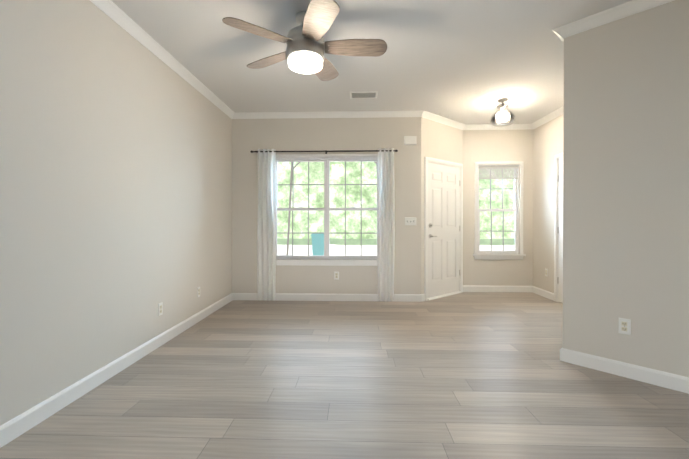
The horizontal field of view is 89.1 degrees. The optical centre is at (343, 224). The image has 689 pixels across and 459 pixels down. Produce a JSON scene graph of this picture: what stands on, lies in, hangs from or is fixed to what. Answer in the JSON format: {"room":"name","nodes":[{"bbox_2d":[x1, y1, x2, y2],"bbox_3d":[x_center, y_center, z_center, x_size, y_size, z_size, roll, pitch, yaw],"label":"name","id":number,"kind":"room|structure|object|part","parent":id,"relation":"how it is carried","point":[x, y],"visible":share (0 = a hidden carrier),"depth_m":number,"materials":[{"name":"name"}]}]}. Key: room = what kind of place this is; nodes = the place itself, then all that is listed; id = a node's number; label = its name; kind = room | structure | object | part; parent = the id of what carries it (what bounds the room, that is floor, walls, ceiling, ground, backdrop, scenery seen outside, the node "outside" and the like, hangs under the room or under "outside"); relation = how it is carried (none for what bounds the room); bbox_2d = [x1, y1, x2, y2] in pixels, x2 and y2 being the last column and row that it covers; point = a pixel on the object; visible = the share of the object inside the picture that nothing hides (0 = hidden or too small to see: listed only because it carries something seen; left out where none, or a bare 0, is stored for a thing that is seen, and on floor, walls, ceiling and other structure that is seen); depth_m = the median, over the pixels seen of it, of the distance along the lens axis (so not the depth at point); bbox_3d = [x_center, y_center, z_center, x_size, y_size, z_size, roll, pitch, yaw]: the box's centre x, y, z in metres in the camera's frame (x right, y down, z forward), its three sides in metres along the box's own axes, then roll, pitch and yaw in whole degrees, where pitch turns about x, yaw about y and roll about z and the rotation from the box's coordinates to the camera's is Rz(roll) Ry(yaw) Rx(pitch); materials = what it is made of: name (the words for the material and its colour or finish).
{"room":"empty living room","nodes":[
{"label":"empty living room","id":0,"kind":"room"},
{"bbox_2d":[0,0,231,425],"bbox_3d":[-1.847,-0.230,1.255,0.140,2.740,8.010,0,0,2],"label":"wall","id":1,"kind":"structure","parent":0,"point":[115,184],"depth_m":2.43,"materials":[{"name":"beige paint"}]},
{"bbox_2d":[158,302,162,315],"bbox_3d":[-1.704,0.791,3.263,0.009,0.117,0.072,0,0,2],"label":"electrical outlet","id":2,"kind":"object","parent":1,"relation":"attached to","point":[160,308],"visible":1,"depth_m":3.25,"materials":[{"name":"white plastic"}]},
{"bbox_2d":[197,287,199,297],"bbox_3d":[-1.677,0.784,4.062,0.009,0.117,0.072,0,0,2],"label":"electrical outlet","id":3,"kind":"object","parent":1,"relation":"attached to","point":[198,291],"visible":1,"depth_m":4.05,"materials":[{"name":"white plastic"}]},
{"bbox_2d":[232,117,420,293],"bbox_3d":[-0.307,-0.255,5.179,2.870,2.740,0.140,0,0,2],"label":"wall","id":4,"kind":"structure","parent":0,"point":[301,134],"depth_m":5.11,"materials":[{"name":"beige paint"}]},
{"bbox_2d":[250,148,397,301],"bbox_3d":[-0.283,0.007,5.050,2.120,2.183,0.120,0,0,2],"label":"curtains","id":5,"kind":"object","parent":4,"relation":"hanging from","point":[266,241],"visible":1,"depth_m":5.02,"materials":[{"name":"white fabric"}]},
{"bbox_3d":[-1.114,0.007,5.055,0.287,2.183,0.075,0,0,2],"label":"panel","id":6,"kind":"part","parent":5,"relation":"part of","materials":[{"name":"white fabric"}]},
{"bbox_3d":[-0.282,-1.048,5.053,2.120,0.060,0.102,0,0,2],"label":"rod","id":7,"kind":"part","parent":5,"relation":"part of","materials":[{"name":"black metal"}]},
{"bbox_3d":[0.613,0.007,4.996,0.250,2.183,0.075,0,0,2],"label":"panel","id":8,"kind":"part","parent":5,"relation":"part of","materials":[{"name":"white fabric"}]},
{"bbox_2d":[276,154,377,265],"bbox_3d":[-0.246,-0.211,5.143,1.712,1.623,0.170,0,0,2],"label":"window","id":9,"kind":"structure","parent":4,"relation":"in","point":[326,209],"depth_m":5.16,"materials":[{"name":"white plastic"}]},
{"bbox_2d":[334,272,338,279],"bbox_3d":[-0.100,0.748,5.104,0.072,0.117,0.009,0,0,2],"label":"electrical outlet","id":10,"kind":"object","parent":4,"relation":"attached to","point":[336,275],"visible":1,"depth_m":5.10,"materials":[{"name":"white plastic"}]},
{"bbox_2d":[404,136,416,144],"bbox_3d":[0.965,-1.211,5.036,0.180,0.127,0.048,0,0,2],"label":"door chime","id":11,"kind":"object","parent":4,"relation":"attached to","point":[410,140],"visible":0.98,"depth_m":5.01,"materials":[{"name":"white plastic"}]},
{"bbox_2d":[405,217,415,224],"bbox_3d":[0.973,-0.044,5.058,0.166,0.117,0.018,0,0,2],"label":"switch plate","id":12,"kind":"object","parent":4,"relation":"attached to","point":[410,220],"visible":1,"depth_m":5.06,"materials":[{"name":"white plastic"}]},
{"bbox_2d":[0,292,688,458],"bbox_3d":[0.683,1.188,1.673,6.000,0.100,9.600,0,0,2],"label":"floor","id":13,"kind":"structure","parent":0,"point":[476,375],"depth_m":2.32,"materials":[{"name":"brown wood"}]},
{"bbox_2d":[111,0,631,123],"bbox_3d":[0.683,-1.652,1.655,6.000,0.100,9.600,0,0,2],"label":"ceiling","id":14,"kind":"structure","parent":0,"point":[468,61],"depth_m":3.30,"materials":[{"name":"white paint"}]},
{"bbox_2d":[222,0,386,80],"bbox_3d":[-0.251,-1.407,2.717,1.184,0.405,1.217,0,0,2],"label":"ceiling fan","id":15,"kind":"object","parent":14,"relation":"hanging from","point":[307,47],"visible":1,"depth_m":2.61,"materials":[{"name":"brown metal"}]},
{"bbox_3d":[-0.294,-1.242,2.711,0.268,0.075,0.268,0,0,2],"label":"lamp shade","id":16,"kind":"part","parent":15,"relation":"part of","materials":[{"name":"white glass"}]},
{"bbox_2d":[350,91,377,98],"bbox_3d":[0.254,-1.611,4.371,0.345,0.016,0.215,0,0,2],"label":"ceiling vent","id":17,"kind":"object","parent":14,"relation":"in","point":[371,94],"visible":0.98,"depth_m":4.34,"materials":[{"name":"white metal"}]},
{"bbox_2d":[490,98,515,126],"bbox_3d":[2.074,-1.454,4.554,0.306,0.333,0.306,0,0,2],"label":"light","id":18,"kind":"object","parent":14,"relation":"hanging from","point":[497,114],"visible":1,"depth_m":4.52,"materials":[{"name":"white glass"}]},
{"bbox_3d":[2.074,-1.406,4.554,0.176,0.075,0.058,0,0,2],"label":"bulb","id":19,"kind":"part","parent":18,"relation":"part of","materials":[{"name":"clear glass"}]},
{"bbox_2d":[421,117,462,293],"bbox_3d":[1.530,-0.257,5.495,1.181,2.740,0.140,0,0,-40],"label":"wall","id":20,"kind":"structure","parent":0,"point":[440,141],"depth_m":5.28,"materials":[{"name":"beige paint"}]},
{"bbox_2d":[424,157,462,300],"bbox_3d":[1.531,0.061,5.488,1.016,2.105,0.160,0,0,-40],"label":"door frame","id":21,"kind":"structure","parent":20,"relation":"attached to","point":[426,159],"depth_m":5.28,"materials":[{"name":"white wood"}]},
{"bbox_2d":[427,162,459,297],"bbox_3d":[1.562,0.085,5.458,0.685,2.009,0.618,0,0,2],"label":"entry door","id":22,"kind":"structure","parent":20,"relation":"in","point":[443,239],"depth_m":5.43,"materials":[{"name":"white wood"}]},
{"bbox_3d":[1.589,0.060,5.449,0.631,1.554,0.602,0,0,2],"label":"handle","id":23,"kind":"part","parent":22,"relation":"part of","materials":[{"name":"white wood"}]},
{"bbox_2d":[427,291,461,299],"bbox_3d":[1.566,1.104,5.453,0.878,0.020,0.085,0,0,-40],"label":"entry door sill","id":24,"kind":"structure","parent":20,"relation":"attached to","point":[444,295],"depth_m":5.41,"materials":[{"name":"white wood"}]},
{"bbox_2d":[463,129,532,285],"bbox_3d":[2.549,-0.259,5.822,1.325,2.740,0.140,0,0,2],"label":"wall","id":25,"kind":"structure","parent":0,"point":[497,145],"depth_m":5.75,"materials":[{"name":"beige paint"}]},
{"bbox_2d":[473,162,525,259],"bbox_3d":[2.555,-0.226,5.787,0.836,1.605,0.170,0,0,2],"label":"window","id":26,"kind":"structure","parent":25,"relation":"in","point":[490,169],"depth_m":5.77,"materials":[{"name":"white plastic"}]},
{"bbox_2d":[479,166,517,178],"bbox_3d":[2.555,-0.851,5.772,0.624,0.204,0.038,0,0,2],"label":"blind","id":27,"kind":"object","parent":26,"relation":"attached to","point":[490,169],"depth_m":5.76,"materials":[{"name":"fabric"}]},
{"bbox_3d":[2.554,-0.226,5.757,0.836,1.605,0.110,0,0,2],"label":"foyer window trim","id":28,"kind":"part","parent":26,"relation":"part of","materials":[{"name":"white wood"}]},
{"bbox_2d":[533,114,562,292],"bbox_3d":[3.099,-0.243,3.407,0.140,2.740,4.850,0,0,2],"label":"wall","id":29,"kind":"structure","parent":0,"point":[547,142],"depth_m":5.39,"materials":[{"name":"beige paint"}]},
{"bbox_2d":[554,153,562,301],"bbox_3d":[3.063,0.058,4.648,0.018,2.121,0.902,0,0,2],"label":"door frame","id":30,"kind":"structure","parent":29,"relation":"attached to","point":[560,155],"depth_m":5.06,"materials":[{"name":"white wood"}]},
{"bbox_2d":[557,158,562,302],"bbox_3d":[3.051,0.088,4.656,0.130,2.037,0.774,0,0,2],"label":"closet door","id":31,"kind":"structure","parent":29,"relation":"in","point":[560,247],"depth_m":4.97,"materials":[{"name":"white"}]},
{"bbox_3d":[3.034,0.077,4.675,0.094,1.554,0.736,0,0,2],"label":"handle","id":32,"kind":"part","parent":31,"relation":"part of","materials":[{"name":"white wood"}]},
{"bbox_2d":[563,0,688,376],"bbox_3d":[2.139,-0.238,2.633,0.120,2.740,0.819,0,0,-42],"label":"wall","id":33,"kind":"structure","parent":0,"point":[626,174],"depth_m":2.58,"materials":[{"name":"beige paint"}]},
{"bbox_2d":[0,285,688,447],"bbox_3d":[0.599,1.086,1.550,4.730,0.105,8.550,0,0,2],"label":"baseboard","id":34,"kind":"structure","parent":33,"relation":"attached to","point":[19,425],"depth_m":2.70,"materials":[{"name":"white wood"}]},
{"bbox_2d":[90,0,674,129],"bbox_3d":[0.599,-1.565,1.533,4.730,0.074,8.550,0,0,2],"label":"crown molding","id":35,"kind":"structure","parent":33,"relation":"attached to","point":[118,15],"depth_m":3.61,"materials":[{"name":"white wood"}]},
{"bbox_2d":[618,318,630,334],"bbox_3d":[2.088,0.758,2.600,0.009,0.117,0.072,0,0,-42],"label":"electrical outlet","id":36,"kind":"object","parent":33,"relation":"attached to","point":[624,326],"visible":1,"depth_m":2.60,"materials":[{"name":"white plastic"}]},
{"label":"outside","id":37,"kind":"structure","parent":0,"visible":0},
{"bbox_2d":[279,254,376,255],"bbox_3d":[0.715,1.546,11.390,50.000,0.100,12.000,0,0,2],"label":"ground","id":38,"kind":"structure","parent":37,"point":[340,254],"depth_m":16.98,"materials":[{"name":"white concrete"}]},
{"bbox_2d":[311,234,323,254],"bbox_3d":[-0.997,0.920,13.965,0.540,1.120,0.658,0,0,2],"label":"bin","id":39,"kind":"object","parent":38,"relation":"on","point":[320,246],"depth_m":13.69,"materials":[{"name":"teal plastic"}]},
{"bbox_2d":[286,162,376,254],"bbox_3d":[0.858,-2.191,14.445,7.596,7.509,1.684,0,0,2],"label":"tree","id":40,"kind":"object","parent":38,"relation":"on","point":[290,205],"depth_m":14.15,"materials":[{"name":"plant"}]},
{"bbox_2d":[277,162,514,253],"bbox_3d":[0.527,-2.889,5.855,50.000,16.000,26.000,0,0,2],"label":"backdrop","id":41,"kind":"structure","parent":37,"point":[336,239],"depth_m":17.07,"materials":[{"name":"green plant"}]}
]}

